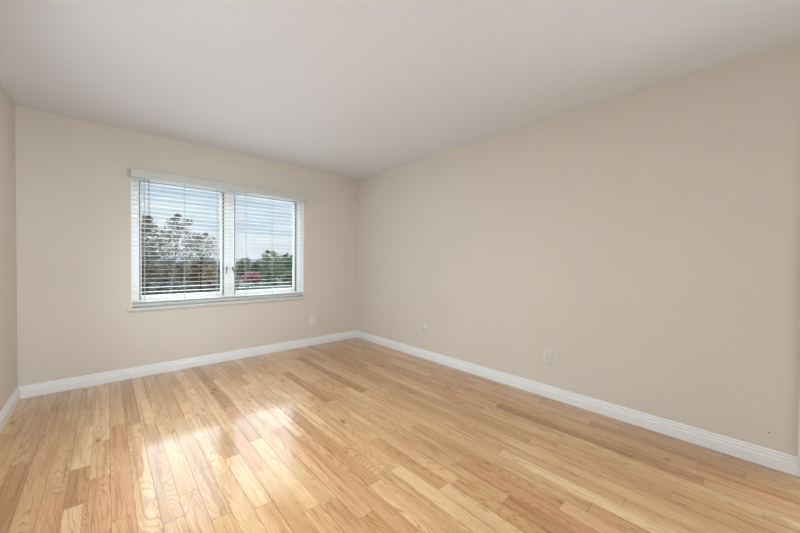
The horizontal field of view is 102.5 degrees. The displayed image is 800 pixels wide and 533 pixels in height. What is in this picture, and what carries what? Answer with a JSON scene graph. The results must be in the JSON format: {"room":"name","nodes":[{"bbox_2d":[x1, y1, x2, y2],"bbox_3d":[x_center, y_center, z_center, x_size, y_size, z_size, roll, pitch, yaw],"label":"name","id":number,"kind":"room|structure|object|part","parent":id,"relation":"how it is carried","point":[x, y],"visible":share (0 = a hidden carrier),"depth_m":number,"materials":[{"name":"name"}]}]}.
{"room":"empty bedroom","nodes":[
{"label":"empty bedroom","id":0,"kind":"room"},
{"bbox_2d":[0,81,17,410],"bbox_3d":[-0.648,-0.041,-0.237,0.170,2.440,7.727,0,1,-42],"label":"wall","id":1,"kind":"structure","parent":0,"point":[8,266],"depth_m":2.44,"materials":[{"name":"beige paint"}]},
{"bbox_2d":[0,387,20,431],"bbox_3d":[-0.590,1.127,-0.154,0.018,0.103,7.727,0,1,-42],"label":"baseboard","id":2,"kind":"structure","parent":1,"relation":"attached to","point":[5,413],"depth_m":2.40,"materials":[{"name":"white paint"}]},
{"bbox_2d":[15,106,356,385],"bbox_3d":[-1.990,-0.119,3.886,3.756,2.440,0.170,0,1,-42],"label":"wall","id":3,"kind":"structure","parent":0,"point":[73,179],"depth_m":3.08,"materials":[{"name":"beige paint"}]},
{"bbox_2d":[18,330,355,398],"bbox_3d":[-1.937,1.051,3.836,3.416,0.103,0.018,0,1,-42],"label":"baseboard","id":4,"kind":"structure","parent":3,"relation":"attached to","point":[43,388],"depth_m":3.34,"materials":[{"name":"white paint"}]},
{"bbox_2d":[127,177,306,312],"bbox_3d":[-2.029,-0.250,3.825,1.874,1.398,0.198,0,1,-42],"label":"window","id":5,"kind":"structure","parent":3,"relation":"in","point":[227,251],"depth_m":3.82,"materials":[{"name":"white plastic"}]},
{"bbox_3d":[-2.408,-0.270,3.582,0.789,1.229,0.046,0,1,-42],"label":"sash","id":6,"kind":"part","parent":5,"relation":"part of","materials":[{"name":"glass"}]},
{"bbox_2d":[130,168,306,306],"bbox_3d":[-1.978,-0.280,3.775,1.827,1.352,0.142,0,1,-42],"label":"window blind","id":7,"kind":"object","parent":5,"relation":"attached to","point":[138,173],"visible":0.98,"depth_m":3.65,"materials":[{"name":"white paint"}]},
{"bbox_3d":[-2.591,-0.256,3.256,0.003,1.278,0.057,0,1,-42],"label":"ladder cord","id":8,"kind":"part","parent":7,"relation":"part of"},
{"bbox_3d":[-2.109,-0.258,3.696,0.003,1.278,0.057,0,1,-42],"label":"ladder cord","id":9,"kind":"part","parent":7,"relation":"part of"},
{"bbox_3d":[-2.007,0.383,3.805,1.790,0.024,0.052,0,1,-42],"label":"rail","id":10,"kind":"part","parent":7,"relation":"part of","materials":[{"name":"white plastic"}]},
{"bbox_3d":[-1.877,-0.260,3.908,0.003,1.278,0.057,0,1,-42],"label":"ladder cord","id":11,"kind":"part","parent":7,"relation":"part of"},
{"bbox_3d":[-1.646,-0.261,4.120,0.003,1.278,0.057,0,1,-42],"label":"ladder cord","id":12,"kind":"part","parent":7,"relation":"part of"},
{"bbox_3d":[-1.409,-0.262,4.337,0.003,1.278,0.057,0,1,-42],"label":"ladder cord","id":13,"kind":"part","parent":7,"relation":"part of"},
{"bbox_3d":[-1.743,-0.273,4.189,0.792,1.229,0.046,0,1,-42],"label":"sash","id":14,"kind":"part","parent":5,"relation":"part of","materials":[{"name":"glass"}]},
{"bbox_2d":[310,315,314,324],"bbox_3d":[-1.221,0.746,4.487,0.083,0.131,0.010,0,1,-42],"label":"wall outlet","id":15,"kind":"object","parent":3,"relation":"attached to","point":[312,317],"visible":1,"depth_m":4.48,"materials":[{"name":"beige plastic"}]},
{"bbox_2d":[0,337,799,532],"bbox_3d":[0.663,1.272,0.995,3.756,0.200,8.067,0,1,-42],"label":"floor","id":16,"kind":"structure","parent":0,"point":[351,435],"depth_m":1.90,"materials":[{"name":"brown wood"}]},
{"bbox_2d":[0,0,799,178],"bbox_3d":[0.687,-1.368,0.952,3.756,0.200,8.067,0,1,-42],"label":"ceiling","id":17,"kind":"structure","parent":0,"point":[355,89],"depth_m":2.03,"materials":[{"name":"white paint"}]},
{"bbox_2d":[356,40,799,456],"bbox_3d":[1.998,-0.055,2.183,0.170,2.440,7.727,0,1,-42],"label":"wall","id":18,"kind":"structure","parent":0,"point":[647,240],"depth_m":2.39,"materials":[{"name":"beige paint"}]},
{"bbox_2d":[543,349,551,363],"bbox_3d":[1.293,0.791,2.819,0.018,0.118,0.079,0,1,-42],"label":"wall outlet","id":19,"kind":"object","parent":18,"relation":"attached to","point":[547,354],"visible":1,"depth_m":2.81,"materials":[{"name":"white plastic"}]},
{"bbox_2d":[356,330,797,475],"bbox_3d":[0.770,1.083,3.394,0.018,0.103,4.324,0,1,-42],"label":"baseboard","id":20,"kind":"structure","parent":18,"relation":"attached to","point":[770,458],"depth_m":2.39,"materials":[{"name":"white paint"}]},
{"bbox_2d":[798,398,799,476],"bbox_3d":[2.568,0.115,1.420,0.020,2.135,0.980,0,1,-42],"label":"trim","id":21,"kind":"structure","parent":18,"relation":"attached to","point":[799,398],"depth_m":1.79,"materials":[{"name":"white paint"}]},
{"label":"outside","id":22,"kind":"structure","parent":0,"visible":0},
{"bbox_2d":[141,254,274,265],"bbox_3d":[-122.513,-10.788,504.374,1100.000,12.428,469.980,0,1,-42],"label":"hills","id":23,"kind":"structure","parent":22,"point":[169,257],"depth_m":343.33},
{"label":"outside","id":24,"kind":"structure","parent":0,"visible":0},
{"bbox_2d":[155,266,291,293],"bbox_3d":[-45.805,2.210,124.196,500.000,0.500,235.000,0,1,-42],"label":"lawn","id":25,"kind":"structure","parent":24,"point":[260,285],"depth_m":53.14,"materials":[{"name":"green plant"}]},
{"bbox_2d":[142,279,154,294],"bbox_3d":[-28.100,2.408,35.502,2.349,2.393,2.476,0,1,-42],"label":"shrub","id":26,"kind":"object","parent":25,"relation":"on","point":[148,283],"visible":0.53,"depth_m":35.25,"materials":[{"name":"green plant"}]},
{"bbox_2d":[142,264,158,289],"bbox_3d":[-35.296,1.637,45.115,3.575,4.917,3.574,1,1,1],"label":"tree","id":27,"kind":"object","parent":25,"relation":"on","point":[154,276],"visible":0.12,"depth_m":44.70,"materials":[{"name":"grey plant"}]},
{"bbox_2d":[141,215,174,294],"bbox_3d":[-18.690,0.052,23.135,4.366,7.672,4.417,0,1,-26],"label":"oak tree","id":28,"kind":"object","parent":25,"relation":"on","point":[149,259],"visible":0.5,"depth_m":23.40,"materials":[{"name":"grey plant"}]},
{"bbox_3d":[-18.928,-1.520,23.418,3.920,4.543,3.704,0,1,-42],"label":"crown","id":29,"kind":"part","parent":28,"relation":"part of","materials":[{"name":"green plant"}]},
{"bbox_2d":[148,283,169,294],"bbox_3d":[-24.602,2.623,33.202,2.293,2.107,1.971,0,1,-23],"label":"shrub","id":30,"kind":"object","parent":25,"relation":"on","point":[159,287],"visible":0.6,"depth_m":32.83,"materials":[{"name":"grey plant"}]},
{"bbox_2d":[152,262,179,285],"bbox_3d":[-30.145,1.428,41.372,3.149,4.122,3.479,0,1,-20],"label":"tree","id":31,"kind":"object","parent":25,"relation":"on","point":[167,267],"visible":0.52,"depth_m":40.99,"materials":[{"name":"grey plant"}]},
{"bbox_2d":[157,259,177,281],"bbox_3d":[-37.909,1.005,52.096,3.821,4.580,4.097,0,1,-42],"label":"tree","id":32,"kind":"object","parent":25,"relation":"on","point":[162,262],"visible":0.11,"depth_m":51.71,"materials":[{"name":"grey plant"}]},
{"bbox_2d":[164,279,180,293],"bbox_3d":[-26.166,2.528,37.011,2.282,2.368,2.692,0,1,-11],"label":"shrub","id":33,"kind":"object","parent":25,"relation":"on","point":[175,283],"visible":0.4,"depth_m":36.83,"materials":[{"name":"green plant"}]},
{"bbox_2d":[155,214,197,293],"bbox_3d":[-19.734,-0.420,27.912,3.052,8.462,4.020,1,1,27],"label":"birch tree","id":34,"kind":"object","parent":25,"relation":"on","point":[177,237],"visible":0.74,"depth_m":28.02,"materials":[{"name":"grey plant"}]},
{"bbox_3d":[-19.542,-2.524,28.048,3.162,4.252,3.050,0,1,-42],"label":"crown","id":35,"kind":"part","parent":34,"relation":"part of","materials":[{"name":"plant"}]},
{"bbox_2d":[169,261,191,283],"bbox_3d":[-32.417,1.206,47.666,3.894,4.370,3.658,0,1,-42],"label":"tree","id":36,"kind":"object","parent":25,"relation":"on","point":[182,266],"visible":0.49,"depth_m":47.11,"materials":[{"name":"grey plant"}]},
{"bbox_2d":[176,281,195,292],"bbox_3d":[-22.959,2.622,34.662,2.479,2.085,1.996,0,1,-11],"label":"shrub","id":37,"kind":"object","parent":25,"relation":"on","point":[189,288],"visible":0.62,"depth_m":34.38,"materials":[{"name":"grey plant"}]},
{"bbox_2d":[183,261,207,291],"bbox_3d":[-27.704,1.361,43.843,3.024,4.224,3.894,0,1,-16],"label":"tree","id":38,"kind":"object","parent":25,"relation":"on","point":[191,273],"visible":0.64,"depth_m":43.33,"materials":[{"name":"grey plant"}]},
{"bbox_2d":[181,232,219,291],"bbox_3d":[-20.153,0.082,33.082,4.260,7.270,4.007,0,1,-42],"label":"maple tree","id":39,"kind":"object","parent":25,"relation":"on","point":[204,235],"visible":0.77,"depth_m":32.81,"materials":[{"name":"grey plant"}]},
{"bbox_3d":[-20.440,-1.738,32.840,3.525,3.528,3.581,0,1,-42],"label":"crown","id":40,"kind":"part","parent":39,"relation":"part of","materials":[{"name":"plant"}]},
{"bbox_2d":[197,263,218,287],"bbox_3d":[-24.909,1.514,41.697,2.851,4.035,2.646,1,1,15],"label":"tree","id":41,"kind":"object","parent":25,"relation":"on","point":[209,268],"visible":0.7,"depth_m":41.36,"materials":[{"name":"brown plant"}]},
{"bbox_2d":[202,279,218,291],"bbox_3d":[-21.293,2.531,36.078,2.499,2.256,2.106,0,1,-42],"label":"shrub","id":42,"kind":"object","parent":25,"relation":"on","point":[212,288],"visible":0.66,"depth_m":35.84,"materials":[{"name":"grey plant"}]},
{"bbox_2d":[202,260,219,281],"bbox_3d":[-29.822,1.090,49.908,3.970,4.532,3.566,0,1,-42],"label":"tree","id":43,"kind":"object","parent":25,"relation":"on","point":[208,260],"visible":0.12,"depth_m":49.92,"materials":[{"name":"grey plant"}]},
{"bbox_2d":[235,281,240,290],"bbox_3d":[-19.734,2.508,37.530,2.410,2.283,2.157,1,1,24],"label":"shrub","id":44,"kind":"object","parent":25,"relation":"on","point":[236,282],"visible":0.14,"depth_m":37.74,"materials":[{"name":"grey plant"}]},
{"bbox_2d":[235,259,252,278],"bbox_3d":[-34.423,0.615,71.703,4.591,4.711,4.646,0,1,-27],"label":"tree","id":45,"kind":"object","parent":25,"relation":"on","point":[242,264],"visible":0.47,"depth_m":70.64,"materials":[{"name":"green plant"}]},
{"bbox_2d":[236,257,251,274],"bbox_3d":[-43.942,-0.070,91.318,6.851,5.361,5.865,0,1,-42],"label":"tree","id":46,"kind":"object","parent":25,"relation":"on","point":[237,261],"visible":0.04,"depth_m":90.50,"materials":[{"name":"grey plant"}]},
{"bbox_2d":[239,271,260,286],"bbox_3d":[-23.556,2.042,50.501,3.067,2.722,3.392,0,1,-42],"label":"maple","id":47,"kind":"object","parent":25,"relation":"on","point":[250,275],"visible":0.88,"depth_m":50.16,"materials":[{"name":"red plant"}]},
{"bbox_2d":[244,261,264,281],"bbox_3d":[-29.021,0.804,64.826,4.431,4.809,3.986,0,1,-42],"label":"tree","id":48,"kind":"object","parent":25,"relation":"on","point":[255,265],"visible":0.5,"depth_m":64.13,"materials":[{"name":"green plant"}]},
{"bbox_2d":[261,267,277,285],"bbox_3d":[-21.985,1.780,54.377,2.714,3.266,2.673,1,1,11],"label":"bush","id":49,"kind":"object","parent":25,"relation":"on","point":[268,270],"visible":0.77,"depth_m":53.97,"materials":[{"name":"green plant"}]},
{"bbox_2d":[256,250,287,280],"bbox_3d":[-23.585,0.042,59.083,5.334,6.446,6.712,0,1,-42],"label":"tree","id":50,"kind":"object","parent":25,"relation":"on","point":[265,260],"visible":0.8,"depth_m":58.87,"materials":[{"name":"green plant"}]},
{"bbox_2d":[278,253,291,274],"bbox_3d":[-23.743,0.065,67.853,4.636,6.118,4.476,1,1,21],"label":"tree","id":51,"kind":"object","parent":25,"relation":"on","point":[285,258],"visible":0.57,"depth_m":67.07,"materials":[{"name":"green plant"}]},
{"bbox_2d":[280,270,291,284],"bbox_3d":[-19.794,2.069,56.512,2.828,3.507,2.848,1,1,23],"label":"bush","id":52,"kind":"object","parent":25,"relation":"on","point":[286,275],"visible":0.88,"depth_m":56.16,"materials":[{"name":"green plant"}]}
]}

